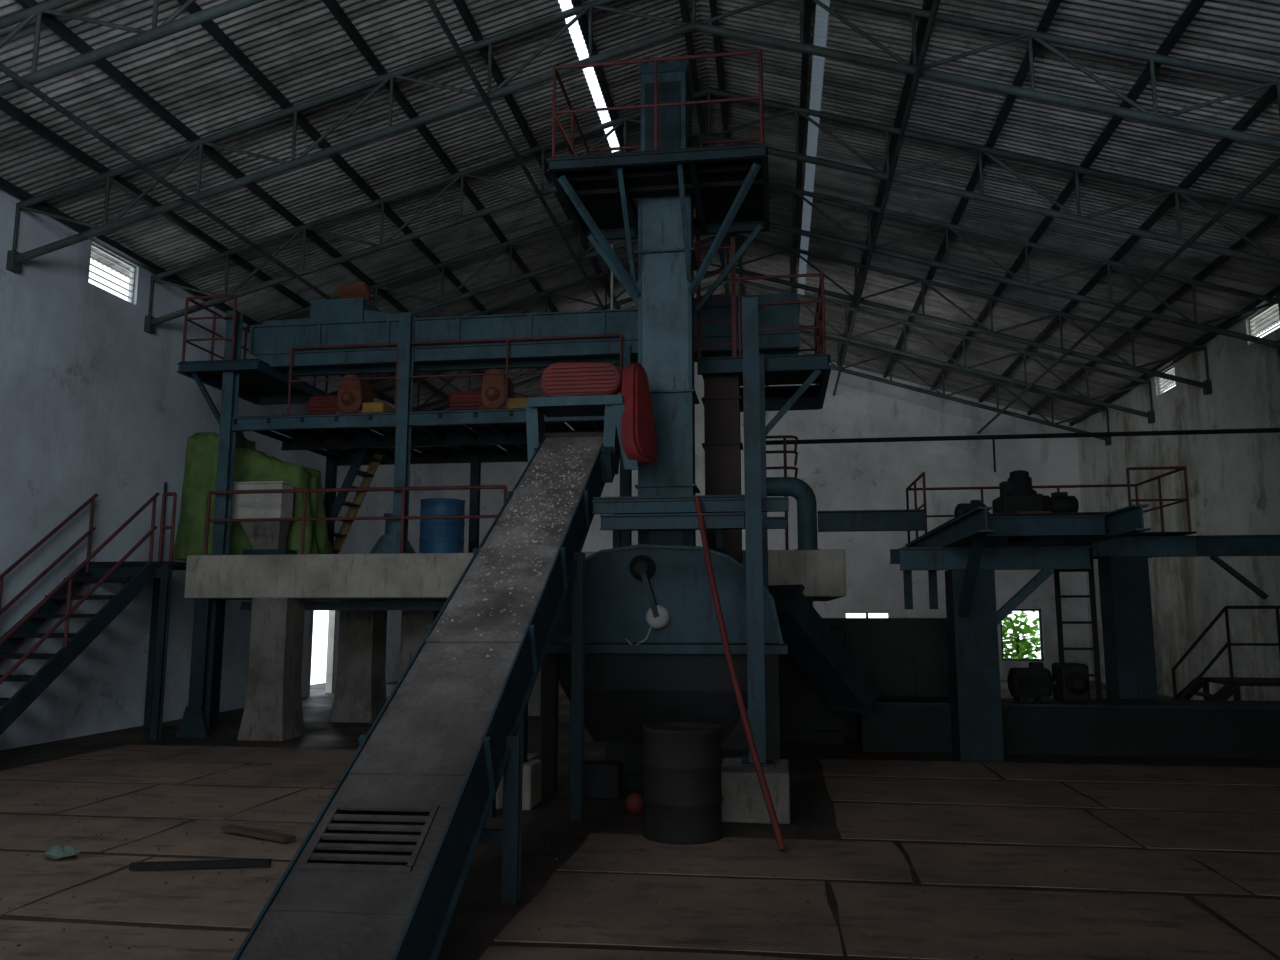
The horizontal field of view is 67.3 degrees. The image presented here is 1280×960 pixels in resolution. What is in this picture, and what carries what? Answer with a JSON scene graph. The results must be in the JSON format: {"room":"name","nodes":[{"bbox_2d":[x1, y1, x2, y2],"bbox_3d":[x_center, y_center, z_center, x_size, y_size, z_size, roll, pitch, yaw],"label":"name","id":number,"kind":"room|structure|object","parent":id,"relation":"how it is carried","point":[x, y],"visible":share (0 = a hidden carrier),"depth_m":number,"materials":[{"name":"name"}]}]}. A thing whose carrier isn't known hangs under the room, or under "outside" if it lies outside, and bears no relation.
{"room":"factory interior","nodes":[
{"label":"factory interior","id":0,"kind":"room"},
{"bbox_2d":[0,189,440,749],"bbox_3d":[-7.684,-0.076,12.063,0.140,6.708,29.500,-1,-8,8],"label":"wall","id":1,"kind":"structure","parent":0,"point":[92,401],"depth_m":13.28,"materials":[{"name":"paint"}]},
{"bbox_2d":[89,244,135,303],"bbox_3d":[-7.515,-2.916,13.639,0.030,0.585,0.993,-1,-8,8],"label":"window","id":2,"kind":"structure","parent":1,"relation":"in","point":[93,245],"depth_m":13.73,"materials":[{"name":"beige paint"}]},
{"bbox_2d":[307,610,335,696],"bbox_3d":[-6.541,3.218,19.664,0.140,2.300,1.068,-1,-8,8],"label":"door","id":3,"kind":"structure","parent":1,"relation":"in","point":[332,613],"depth_m":20.05,"materials":[{"name":"beige paint"}]},
{"bbox_2d":[0,0,1279,424],"bbox_3d":[0.810,-4.571,11.541,17.800,2.854,30.200,-1,-8,8],"label":"ceiling","id":4,"kind":"structure","parent":0,"point":[299,46],"depth_m":12.93,"materials":[{"name":"metal"}]},
{"bbox_2d":[0,0,265,96],"bbox_3d":[0.301,-4.527,8.242,16.890,3.500,0.140,-1,-8,8],"label":"roof truss","id":5,"kind":"object","parent":4,"relation":"attached to","point":[170,26],"visible":1,"depth_m":8.90,"materials":[{"name":"grey metal"}]},
{"bbox_2d":[0,62,460,390],"bbox_3d":[-5.232,-3.209,12.197,0.064,0.061,29.380,-1,-8,8],"label":"purlin","id":6,"kind":"object","parent":5,"relation":"attached to","point":[3,68],"visible":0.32,"depth_m":10.64,"materials":[{"name":"grey metal"}]},
{"bbox_2d":[0,177,394,404],"bbox_3d":[-7.484,-3.401,12.543,0.080,0.090,29.380,-1,-8,8],"label":"purlin","id":7,"kind":"object","parent":4,"relation":"attached to","point":[5,185],"visible":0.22,"depth_m":13.49,"materials":[{"name":"metal"}]},
{"bbox_2d":[0,97,448,398],"bbox_3d":[-6.489,-3.699,12.444,0.080,0.090,29.380,-1,-8,8],"label":"purlin","id":8,"kind":"object","parent":4,"relation":"attached to","point":[7,107],"visible":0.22,"depth_m":12.31,"materials":[{"name":"metal"}]},
{"bbox_2d":[15,0,483,377],"bbox_3d":[-5.319,-4.049,12.327,0.080,0.090,29.380,-1,-8,8],"label":"purlin","id":9,"kind":"object","parent":4,"relation":"attached to","point":[49,20],"visible":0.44,"depth_m":11.42,"materials":[{"name":"metal"}]},
{"bbox_2d":[177,0,542,373],"bbox_3d":[-4.148,-4.400,12.210,0.080,0.090,29.380,-1,-8,8],"label":"purlin","id":10,"kind":"object","parent":4,"relation":"attached to","point":[210,27],"visible":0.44,"depth_m":12.02,"materials":[{"name":"metal"}]},
{"bbox_2d":[322,0,558,311],"bbox_3d":[-2.978,-4.751,12.093,0.080,0.090,29.380,-1,-8,8],"label":"purlin","id":11,"kind":"object","parent":4,"relation":"attached to","point":[333,6],"visible":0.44,"depth_m":12.65,"materials":[{"name":"metal"}]},
{"bbox_2d":[453,0,620,308],"bbox_3d":[-1.807,-5.101,11.976,0.080,0.090,29.380,-1,-8,8],"label":"purlin","id":12,"kind":"object","parent":4,"relation":"attached to","point":[461,5],"visible":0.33,"depth_m":12.91,"materials":[{"name":"metal"}]},
{"bbox_2d":[709,0,744,295],"bbox_3d":[0.887,-5.803,11.693,0.080,0.090,29.380,-1,-8,8],"label":"purlin","id":13,"kind":"object","parent":4,"relation":"attached to","point":[713,5],"visible":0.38,"depth_m":13.28,"materials":[{"name":"metal"}]},
{"bbox_2d":[791,0,811,292],"bbox_3d":[1.997,-5.481,11.490,0.080,0.090,29.380,-1,-8,8],"label":"purlin","id":14,"kind":"object","parent":4,"relation":"attached to","point":[807,3],"visible":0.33,"depth_m":13.66,"materials":[{"name":"metal"}]},
{"bbox_2d":[797,0,829,294],"bbox_3d":[2.478,-5.217,13.638,0.250,0.105,16.200,-1,-8,8],"label":"window","id":15,"kind":"structure","parent":4,"relation":"attached to","point":[821,19],"depth_m":13.87,"materials":[{"name":"grey"}]},
{"bbox_2d":[837,0,932,365],"bbox_3d":[3.256,-5.115,11.260,0.080,0.090,29.380,-1,-8,8],"label":"purlin","id":16,"kind":"object","parent":4,"relation":"attached to","point":[927,4],"visible":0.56,"depth_m":13.41,"materials":[{"name":"metal"}]},
{"bbox_2d":[883,0,1061,377],"bbox_3d":[4.440,-4.771,11.043,0.080,0.090,29.380,-1,-8,8],"label":"purlin","id":17,"kind":"object","parent":4,"relation":"attached to","point":[1053,5],"visible":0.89,"depth_m":12.66,"materials":[{"name":"metal"}]},
{"bbox_2d":[930,0,1205,389],"bbox_3d":[5.625,-4.428,10.827,0.080,0.090,29.380,-1,-8,8],"label":"purlin","id":18,"kind":"object","parent":4,"relation":"attached to","point":[1194,6],"visible":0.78,"depth_m":12.04,"materials":[{"name":"metal"}]},
{"bbox_2d":[978,85,1276,402],"bbox_3d":[6.809,-4.083,10.611,0.080,0.090,29.380,-1,-8,8],"label":"purlin","id":19,"kind":"object","parent":4,"relation":"attached to","point":[1270,95],"visible":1,"depth_m":13.13,"materials":[{"name":"metal"}]},
{"bbox_2d":[1027,208,1279,414],"bbox_3d":[7.994,-3.740,10.394,0.080,0.090,29.380,-1,-8,8],"label":"purlin","id":20,"kind":"object","parent":4,"relation":"attached to","point":[1269,221],"visible":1,"depth_m":15.56,"materials":[{"name":"metal"}]},
{"bbox_2d":[1069,285,1279,425],"bbox_3d":[9.001,-3.447,10.210,0.080,0.090,29.380,-1,-8,8],"label":"purlin","id":21,"kind":"object","parent":4,"relation":"attached to","point":[1275,292],"visible":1,"depth_m":17.47,"materials":[{"name":"metal"}]},
{"bbox_2d":[0,680,1279,959],"bbox_3d":[1.101,3.524,12.860,19.900,0.200,42.500,-1,-8,8],"label":"floor","id":22,"kind":"structure","parent":0,"point":[479,916],"depth_m":7.86,"materials":[{"name":"concrete"}]},
{"bbox_2d":[0,851,150,915],"bbox_3d":[-4.371,2.443,5.915,2.063,0.006,1.304,-1,-8,8],"label":"slab","id":23,"kind":"object","parent":22,"relation":"on","point":[39,876],"visible":0.88,"depth_m":6.01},
{"bbox_2d":[0,492,159,734],"bbox_3d":[-7.105,1.599,11.221,0.974,3.293,3.100,-1,-8,8],"label":"staircase","id":24,"kind":"structure","parent":22,"relation":"on","point":[13,707],"depth_m":11.54,"materials":[{"name":"metal"}]},
{"bbox_2d":[0,920,248,959],"bbox_3d":[-2.816,2.226,4.368,2.019,0.006,1.287,-1,-8,8],"label":"slab","id":25,"kind":"object","parent":22,"relation":"on","point":[38,940],"visible":0.79,"depth_m":4.73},
{"bbox_2d":[61,745,211,760],"bbox_3d":[-5.861,3.200,11.302,1.159,0.006,1.148,-1,-8,8],"label":"slab","id":26,"kind":"object","parent":22,"relation":"on","point":[127,752],"visible":1,"depth_m":11.26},
{"bbox_2d":[6,857,289,927],"bbox_3d":[-2.481,2.408,5.661,1.733,0.006,1.286,-1,-8,8],"label":"slab","id":27,"kind":"object","parent":22,"relation":"on","point":[226,899],"visible":0.56,"depth_m":5.48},
{"bbox_2d":[129,858,270,869],"bbox_3d":[-2.785,2.437,6.096,0.849,0.035,0.050,1,-8,-6],"label":"batten","id":28,"kind":"object","parent":27,"relation":"on","point":[235,862],"visible":1,"depth_m":6.08,"materials":[{"name":"wood"}]},
{"bbox_2d":[90,492,225,739],"bbox_3d":[-6.690,1.869,13.408,1.183,3.230,1.450,-1,-8,8],"label":"platform","id":29,"kind":"object","parent":22,"relation":"on","point":[162,583],"depth_m":12.83,"materials":[{"name":"metal"}]},
{"bbox_2d":[104,819,312,859],"bbox_3d":[-2.516,2.582,6.901,2.129,0.006,1.072,-1,-8,8],"label":"slab","id":30,"kind":"object","parent":22,"relation":"on","point":[204,837],"visible":0.48,"depth_m":6.78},
{"bbox_2d":[221,824,295,842],"bbox_3d":[-2.764,2.551,6.944,0.716,0.030,0.090,-5,-9,31],"label":"plank","id":31,"kind":"object","parent":30,"relation":"on","point":[270,835],"visible":1,"depth_m":6.90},
{"bbox_2d":[163,746,356,764],"bbox_3d":[-4.160,3.169,11.077,2.253,0.006,1.145,-1,-8,8],"label":"slab","id":32,"kind":"object","parent":22,"relation":"on","point":[219,753],"visible":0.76,"depth_m":11.01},
{"bbox_2d":[225,788,333,821],"bbox_3d":[-2.408,2.759,8.157,1.597,0.006,1.392,-1,-8,8],"label":"slab","id":33,"kind":"object","parent":22,"relation":"on","point":[297,810],"visible":0.38,"depth_m":7.96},
{"bbox_2d":[232,431,617,959],"bbox_3d":[-0.972,0.814,6.788,0.828,3.477,6.333,-1,-8,6],"label":"conveyor","id":34,"kind":"object","parent":22,"relation":"on","point":[381,871],"visible":0.98,"depth_m":5.21,"materials":[{"name":"metal"}]},
{"bbox_2d":[437,449,589,659],"bbox_3d":[-0.877,0.363,7.779,0.558,1.984,3.649,-1,-8,6],"label":"crumbs","id":35,"kind":"object","parent":34,"relation":"on","point":[537,474],"visible":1,"depth_m":7.87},
{"bbox_2d":[526,395,638,473],"bbox_3d":[-0.540,-0.417,10.032,1.170,0.755,0.830,-1,-8,8],"label":"stand","id":36,"kind":"object","parent":34,"relation":"attached to","point":[612,407],"visible":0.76,"depth_m":9.72,"materials":[{"name":"blue paint"}]},
{"bbox_2d":[541,362,621,396],"bbox_3d":[-0.600,-1.012,9.918,0.845,0.401,0.235,-1,-8,8],"label":"guard","id":37,"kind":"object","parent":36,"relation":"on","point":[571,378],"visible":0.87,"depth_m":9.81,"materials":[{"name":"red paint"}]},
{"bbox_2d":[621,363,657,466],"bbox_3d":[-0.023,-0.677,9.748,0.368,1.092,0.530,-1,-8,8],"label":"guard","id":38,"kind":"object","parent":36,"relation":"attached to","point":[638,434],"visible":0.95,"depth_m":9.66,"materials":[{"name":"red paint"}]},
{"bbox_2d":[176,549,845,740],"bbox_3d":[-1.534,2.401,14.212,8.751,2.401,4.292,-1,-8,8],"label":"concrete platform","id":39,"kind":"object","parent":22,"relation":"on","point":[280,588],"visible":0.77,"depth_m":12.75,"materials":[{"name":"grey concrete"}]},
{"bbox_2d":[173,431,333,560],"bbox_3d":[-5.841,0.247,14.733,2.146,1.989,1.329,-1,-8,8],"label":"machine","id":40,"kind":"object","parent":39,"relation":"on","point":[251,465],"visible":0.62,"depth_m":14.30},
{"bbox_2d":[232,481,296,554],"bbox_3d":[-5.398,0.585,13.813,0.865,1.083,0.390,-1,-8,8],"label":"hopper","id":41,"kind":"object","parent":39,"relation":"on","point":[266,537],"visible":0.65,"depth_m":13.67,"materials":[{"name":"beige paint"}]},
{"bbox_2d":[204,485,506,554],"bbox_3d":[-3.825,0.543,12.806,4.222,0.886,0.053,-1,-8,8],"label":"guard rail","id":42,"kind":"object","parent":39,"relation":"on","point":[402,517],"visible":0.86,"depth_m":12.84,"materials":[{"name":"metal"}]},
{"bbox_2d":[327,449,385,553],"bbox_3d":[-4.779,0.379,15.717,0.992,2.018,0.640,-1,-8,8],"label":"stair","id":43,"kind":"structure","parent":39,"relation":"on","point":[361,455],"depth_m":15.77,"materials":[{"name":"metal"}]},
{"bbox_2d":[419,498,465,552],"bbox_3d":[-2.789,0.692,13.556,0.636,0.801,0.636,-1,-8,8],"label":"drum","id":44,"kind":"object","parent":39,"relation":"on","point":[436,535],"visible":0.77,"depth_m":13.30,"materials":[{"name":"paint"}]},
{"bbox_2d":[177,294,799,554],"bbox_3d":[-1.980,-0.630,14.475,8.632,3.674,3.535,-1,-8,8],"label":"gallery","id":45,"kind":"object","parent":39,"relation":"on","point":[442,437],"visible":0.76,"depth_m":13.44,"materials":[{"name":"blue paint"}]},
{"bbox_2d":[307,374,394,413],"bbox_3d":[-4.202,-1.165,13.915,1.200,0.670,0.600,-1,-8,8],"label":"motor","id":46,"kind":"object","parent":45,"relation":"on","point":[354,396],"visible":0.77,"depth_m":13.73,"materials":[{"name":"red paint"}]},
{"bbox_2d":[449,369,527,409],"bbox_3d":[-2.102,-1.206,13.623,1.200,0.670,0.600,-1,-8,8],"label":"motor","id":47,"kind":"object","parent":45,"relation":"on","point":[491,395],"visible":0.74,"depth_m":13.43,"materials":[{"name":"red paint"}]},
{"bbox_2d":[249,293,799,356],"bbox_3d":[-1.677,-2.189,13.492,7.740,0.737,0.710,-1,-8,8],"label":"conveyor","id":48,"kind":"object","parent":45,"relation":"on","point":[347,321],"visible":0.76,"depth_m":13.26,"materials":[{"name":"metal"}]},
{"bbox_2d":[766,435,797,549],"bbox_3d":[1.974,0.296,13.944,0.652,1.692,1.221,-1,-8,8],"label":"rail","id":49,"kind":"object","parent":39,"relation":"on","point":[784,451],"visible":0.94,"depth_m":13.43,"materials":[{"name":"metal"}]},
{"bbox_2d":[767,477,820,549],"bbox_3d":[1.978,0.442,12.404,0.690,0.975,0.340,-1,-8,8],"label":"duct","id":50,"kind":"object","parent":39,"relation":"on","point":[800,490],"visible":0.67,"depth_m":12.31,"materials":[{"name":"metal"}]},
{"bbox_2d":[522,759,540,809],"bbox_3d":[-0.966,2.579,8.147,0.178,0.360,0.380,-1,-8,8],"label":"concrete block","id":51,"kind":"object","parent":22,"relation":"on","point":[531,788],"visible":0.57,"depth_m":8.00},
{"bbox_2d":[583,760,622,799],"bbox_3d":[-0.368,2.666,8.548,0.400,0.300,0.250,-1,-8,8],"label":"block","id":52,"kind":"object","parent":22,"relation":"on","point":[603,780],"visible":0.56,"depth_m":8.42,"materials":[{"name":"metal"}]},
{"bbox_2d":[0,743,1279,959],"bbox_3d":[0.667,2.670,7.590,15.139,0.011,7.205,-1,-8,8],"label":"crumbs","id":53,"kind":"object","parent":22,"relation":"on","point":[881,917],"visible":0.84,"depth_m":6.10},
{"bbox_2d":[479,945,810,959],"bbox_3d":[0.071,2.171,3.975,1.792,0.006,1.275,-1,-8,8],"label":"slab","id":54,"kind":"object","parent":22,"relation":"on","point":[492,952],"visible":1,"depth_m":4.55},
{"bbox_2d":[541,544,787,793],"bbox_3d":[0.262,1.797,9.403,2.334,2.258,1.380,-1,-8,8],"label":"tank","id":55,"kind":"object","parent":22,"relation":"on","point":[654,650],"visible":0.84,"depth_m":8.90,"materials":[{"name":"metal"}]},
{"bbox_2d":[605,742,643,774],"bbox_3d":[0.215,2.651,9.310,1.000,0.300,0.650,-1,-8,8],"label":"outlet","id":56,"kind":"object","parent":55,"relation":"attached to","point":[631,754],"depth_m":9.03,"materials":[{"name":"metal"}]},
{"bbox_2d":[635,60,699,545],"bbox_3d":[0.318,-0.860,10.792,0.795,7.907,0.982,-1,-8,8],"label":"bucket elevator","id":57,"kind":"object","parent":22,"relation":"on","point":[665,303],"visible":0.56,"depth_m":10.64,"materials":[{"name":"blue paint"}]},
{"bbox_2d":[547,49,769,312],"bbox_3d":[0.290,-3.134,10.638,2.252,2.193,1.940,-1,-8,8],"label":"platform","id":58,"kind":"object","parent":57,"relation":"attached to","point":[729,184],"visible":0.95,"depth_m":10.27,"materials":[{"name":"metal"}]},
{"bbox_2d":[494,872,842,955],"bbox_3d":[0.209,2.355,5.287,1.700,0.006,1.312,-1,-8,8],"label":"slab","id":59,"kind":"object","parent":22,"relation":"on","point":[710,913],"visible":1,"depth_m":5.17,"materials":[{"name":"concrete"}]},
{"bbox_2d":[642,722,723,844],"bbox_3d":[0.315,2.216,7.082,0.598,0.783,0.598,-1,-8,8],"label":"drum","id":60,"kind":"object","parent":22,"relation":"on","point":[683,798],"visible":1,"depth_m":6.85,"materials":[{"name":"metal"}]},
{"bbox_2d":[557,833,912,881],"bbox_3d":[0.647,2.519,6.455,2.220,0.006,1.079,-1,-8,8],"label":"slab","id":61,"kind":"object","parent":22,"relation":"on","point":[851,860],"visible":0.94,"depth_m":6.33,"materials":[{"name":"concrete"}]},
{"bbox_2d":[694,496,785,850],"bbox_3d":[0.708,1.326,7.407,0.095,2.602,1.626,2,-8,-17],"label":"leaning pole","id":62,"kind":"object","parent":61,"relation":"on","point":[751,743],"visible":1,"depth_m":7.22,"materials":[{"name":"metal"}]},
{"bbox_2d":[721,758,789,823],"bbox_3d":[0.938,2.523,7.839,0.553,0.385,0.770,-1,-8,8],"label":"concrete block","id":63,"kind":"object","parent":22,"relation":"on","point":[743,801],"visible":0.76,"depth_m":7.47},
{"bbox_2d":[592,297,788,766],"bbox_3d":[0.563,0.538,9.313,1.721,3.957,2.430,-1,-8,8],"label":"support frame","id":64,"kind":"object","parent":63,"relation":"on","point":[720,513],"visible":0.88,"depth_m":8.25,"materials":[{"name":"blue paint"}]},
{"bbox_2d":[697,273,830,591],"bbox_3d":[1.575,0.482,11.912,1.539,5.561,2.345,-1,-8,8],"label":"platform","id":65,"kind":"object","parent":22,"relation":"on","point":[806,370],"visible":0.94,"depth_m":11.21,"materials":[{"name":"metal"}]},
{"bbox_2d":[696,142,736,357],"bbox_3d":[0.918,-2.791,11.683,0.470,2.740,0.032,-1,-8,8],"label":"access ladder","id":66,"kind":"object","parent":65,"relation":"attached to","point":[732,295],"visible":0.45,"depth_m":11.57,"materials":[{"name":"metal"}]},
{"bbox_2d":[701,374,742,563],"bbox_3d":[0.993,0.311,11.415,0.473,3.361,0.410,-1,-8,8],"label":"duct","id":67,"kind":"object","parent":65,"relation":"hanging from","point":[722,400],"visible":0.4,"depth_m":11.34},
{"bbox_2d":[768,584,882,714],"bbox_3d":[1.999,1.929,10.866,1.602,1.454,0.580,7,-10,-39],"label":"chute","id":68,"kind":"object","parent":65,"relation":"attached to","point":[812,644],"visible":0.81,"depth_m":10.72,"materials":[{"name":"blue paint"}]},
{"bbox_2d":[778,626,847,743],"bbox_3d":[2.187,2.632,12.439,0.929,1.450,0.570,-1,-8,8],"label":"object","id":69,"kind":"structure","parent":22,"relation":"on","point":[805,716],"depth_m":12.15,"materials":[{"name":"metal"}]},
{"bbox_2d":[822,618,949,737],"bbox_3d":[3.203,2.711,13.390,2.309,1.558,1.400,-1,-8,8],"label":"bin","id":70,"kind":"object","parent":22,"relation":"on","point":[908,657],"visible":0.34,"depth_m":12.73,"materials":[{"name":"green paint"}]},
{"bbox_2d":[818,759,999,778],"bbox_3d":[2.779,3.033,10.112,1.749,0.006,1.126,-1,-8,8],"label":"slab","id":71,"kind":"object","parent":22,"relation":"on","point":[841,767],"visible":1,"depth_m":10.02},
{"bbox_2d":[824,776,1105,808],"bbox_3d":[2.858,2.851,8.815,2.261,0.006,1.299,-1,-8,8],"label":"slab","id":72,"kind":"object","parent":22,"relation":"on","point":[902,790],"visible":1,"depth_m":8.72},
{"bbox_2d":[833,803,1141,846],"bbox_3d":[2.562,2.663,7.476,2.058,0.006,1.377,-1,-8,8],"label":"slab","id":73,"kind":"object","parent":22,"relation":"on","point":[970,824],"visible":1,"depth_m":7.35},
{"bbox_2d":[890,466,1197,760],"bbox_3d":[5.032,1.460,11.394,3.931,3.480,5.250,-1,-8,8],"label":"platform","id":74,"kind":"object","parent":22,"relation":"on","point":[974,544],"visible":0.96,"depth_m":11.04,"materials":[{"name":"metal"}]},
{"bbox_2d":[817,509,926,531],"bbox_3d":[2.977,0.525,12.373,1.354,0.260,0.160,-1,-8,8],"label":"steel beam","id":75,"kind":"structure","parent":74,"relation":"attached to","point":[910,519],"depth_m":12.35,"materials":[{"name":"metal"}]},
{"bbox_2d":[992,470,1078,512],"bbox_3d":[4.795,0.220,11.628,1.150,0.720,1.000,-1,-8,8],"label":"motor","id":76,"kind":"object","parent":74,"relation":"on","point":[1017,495],"visible":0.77,"depth_m":11.62,"materials":[{"name":"blue paint"}]},
{"bbox_2d":[830,882,1275,959],"bbox_3d":[2.050,2.319,5.026,2.006,0.006,1.298,-1,-8,8],"label":"slab","id":77,"kind":"object","parent":22,"relation":"on","point":[948,923],"visible":1,"depth_m":4.96,"materials":[{"name":"concrete"}]},
{"bbox_2d":[857,696,1279,758],"bbox_3d":[5.982,2.922,11.360,6.697,0.574,0.850,-1,-8,8],"label":"wall","id":78,"kind":"structure","parent":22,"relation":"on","point":[1098,727],"depth_m":11.10,"materials":[{"name":"metal"}]},
{"bbox_2d":[1007,662,1055,701],"bbox_3d":[4.739,2.436,11.610,0.539,0.459,0.358,-1,-8,8],"label":"motor","id":79,"kind":"object","parent":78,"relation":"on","point":[1036,682],"visible":1,"depth_m":11.47,"materials":[{"name":"metal"}]},
{"bbox_2d":[1051,663,1090,702],"bbox_3d":[5.166,2.424,11.495,0.320,0.450,0.550,-1,-8,8],"label":"motor","id":80,"kind":"object","parent":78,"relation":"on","point":[1072,685],"visible":0.99,"depth_m":11.33,"materials":[{"name":"metal"}]},
{"bbox_2d":[901,843,1249,894],"bbox_3d":[2.687,2.479,6.171,1.853,0.006,1.067,-1,-8,8],"label":"slab","id":81,"kind":"object","parent":22,"relation":"on","point":[980,865],"visible":1,"depth_m":6.08,"materials":[{"name":"concrete"}]},
{"bbox_2d":[1054,544,1101,698],"bbox_3d":[5.532,1.999,12.140,0.480,2.620,0.032,-1,-8,8],"label":"ladder","id":82,"kind":"object","parent":22,"relation":"on","point":[1058,596],"visible":0.55,"depth_m":12.16,"materials":[{"name":"metal"}]},
{"bbox_2d":[980,761,1192,783],"bbox_3d":[4.520,2.999,9.870,1.743,0.006,1.169,-1,-8,8],"label":"slab","id":83,"kind":"object","parent":22,"relation":"on","point":[1008,770],"visible":1,"depth_m":9.82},
{"bbox_2d":[1064,782,1279,812],"bbox_3d":[4.938,2.811,8.531,1.902,0.006,1.291,-1,-8,8],"label":"slab","id":84,"kind":"object","parent":22,"relation":"on","point":[1110,795],"visible":1,"depth_m":8.53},
{"bbox_2d":[1088,810,1279,851],"bbox_3d":[4.479,2.625,7.206,1.780,0.006,1.376,-1,-8,8],"label":"slab","id":85,"kind":"object","parent":22,"relation":"on","point":[1188,830],"visible":1,"depth_m":7.25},
{"bbox_2d":[1152,766,1279,785],"bbox_3d":[6.199,2.966,9.634,1.650,0.006,1.142,-1,-8,8],"label":"slab","id":86,"kind":"object","parent":22,"relation":"on","point":[1193,774],"visible":1,"depth_m":9.70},
{"bbox_2d":[1171,606,1279,700],"bbox_3d":[8.207,2.555,12.753,2.660,1.754,1.000,-1,-8,8],"label":"steps","id":87,"kind":"structure","parent":22,"relation":"on","point":[1232,684],"depth_m":12.42,"materials":[{"name":"metal"}]},
{"bbox_2d":[1193,896,1279,956],"bbox_3d":[4.036,2.280,4.755,1.955,0.006,1.292,-1,-8,8],"label":"slab","id":88,"kind":"object","parent":22,"relation":"on","point":[1259,919],"visible":1,"depth_m":5.15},
{"bbox_2d":[440,353,1092,680],"bbox_3d":[2.824,0.645,25.640,16.900,9.060,0.250,-1,-8,8],"label":"wall","id":89,"kind":"structure","parent":0,"point":[869,475],"depth_m":25.03,"materials":[{"name":"paint"}]},
{"bbox_2d":[766,428,1279,471],"bbox_3d":[5.772,0.255,14.441,7.938,1.913,0.070,-1,-8,8],"label":"pipe","id":90,"kind":"object","parent":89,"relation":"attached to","point":[1251,430],"visible":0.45,"depth_m":14.54,"materials":[{"name":"metal"}]},
{"bbox_2d":[1002,611,1040,658],"bbox_3d":[9.859,4.059,25.931,3.555,2.534,1.932,-1,-8,8],"label":"shrub","id":91,"kind":"object","parent":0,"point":[1022,647],"visible":0.49,"depth_m":25.69,"materials":[{"name":"green plant"}]},
{"bbox_2d":[1076,296,1279,700],"bbox_3d":[9.191,-0.266,9.695,0.140,6.425,29.500,-1,-8,8],"label":"wall","id":92,"kind":"structure","parent":0,"point":[1233,479],"depth_m":17.28,"materials":[{"name":"paint"}]},
{"bbox_2d":[6,0,1279,272],"bbox_3d":[0.663,-4.169,10.791,16.890,3.500,0.140,-1,-8,8],"label":"roof truss","id":93,"kind":"object","parent":92,"relation":"attached to","point":[15,259],"visible":0.98,"depth_m":11.01,"materials":[{"name":"grey metal"}]},
{"bbox_2d":[833,0,939,395],"bbox_3d":[3.114,-4.290,11.164,0.064,0.061,29.380,-1,-8,8],"label":"beam","id":94,"kind":"structure","parent":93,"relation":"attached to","point":[935,5],"depth_m":12.14,"materials":[{"name":"grey metal"}]},
{"bbox_2d":[977,157,1279,433],"bbox_3d":[6.722,-3.242,10.505,0.064,0.061,29.380,-1,-8,8],"label":"pipe","id":95,"kind":"object","parent":93,"relation":"attached to","point":[1273,166],"visible":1,"depth_m":13.08,"materials":[{"name":"grey metal"}]},
{"bbox_2d":[144,88,1279,333],"bbox_3d":[1.025,-3.811,13.341,16.890,3.500,0.140,-1,-8,8],"label":"roof truss","id":96,"kind":"object","parent":92,"relation":"attached to","point":[150,323],"visible":0.98,"depth_m":13.30,"materials":[{"name":"grey metal"}]},
{"bbox_2d":[411,330,1110,448],"bbox_3d":[2.472,-2.377,23.540,16.890,3.500,0.140,-1,-8,8],"label":"roof truss","id":97,"kind":"object","parent":92,"relation":"attached to","point":[937,393],"visible":0.34,"depth_m":22.78,"materials":[{"name":"grey metal"}]},
{"bbox_2d":[243,182,1279,358],"bbox_3d":[1.387,-3.453,15.891,16.890,3.500,0.140,-1,-8,8],"label":"roof truss","id":98,"kind":"object","parent":92,"relation":"attached to","point":[1187,322],"visible":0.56,"depth_m":15.48,"materials":[{"name":"grey metal"}]},
{"bbox_2d":[426,0,605,309],"bbox_3d":[-1.667,-4.277,11.841,0.064,0.061,29.380,-1,-8,8],"label":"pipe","id":99,"kind":"object","parent":98,"relation":"attached to","point":[432,4],"visible":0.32,"depth_m":11.72,"materials":[{"name":"grey metal"}]},
{"bbox_2d":[571,0,628,151],"bbox_3d":[-0.637,-5.452,11.860,0.080,0.090,29.380,-1,-8,8],"label":"purlin","id":100,"kind":"object","parent":98,"relation":"on","point":[583,23],"visible":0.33,"depth_m":12.69,"materials":[{"name":"metal"}]},
{"bbox_2d":[679,0,729,293],"bbox_3d":[0.534,-5.803,11.743,0.080,0.090,29.380,-1,-8,8],"label":"purlin","id":101,"kind":"object","parent":98,"relation":"on","point":[683,3],"visible":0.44,"depth_m":13.24,"materials":[{"name":"metal"}]},
{"bbox_2d":[368,278,1154,429],"bbox_3d":[2.110,-2.736,20.990,16.890,3.500,0.140,-1,-8,8],"label":"roof truss","id":102,"kind":"object","parent":92,"relation":"attached to","point":[1150,415],"visible":0.44,"depth_m":20.34,"materials":[{"name":"grey metal"}]},
{"bbox_2d":[313,234,1211,394],"bbox_3d":[1.748,-3.094,18.440,16.890,3.500,0.140,-1,-8,8],"label":"roof truss","id":103,"kind":"object","parent":92,"relation":"attached to","point":[1206,385],"visible":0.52,"depth_m":17.93,"materials":[{"name":"grey metal"}]},
{"bbox_2d":[1193,535,1279,598],"bbox_3d":[8.306,1.102,12.178,2.330,0.812,0.160,-1,-8,8],"label":"beam","id":104,"kind":"structure","parent":92,"relation":"attached to","point":[1214,546],"depth_m":12.28,"materials":[{"name":"metal"}]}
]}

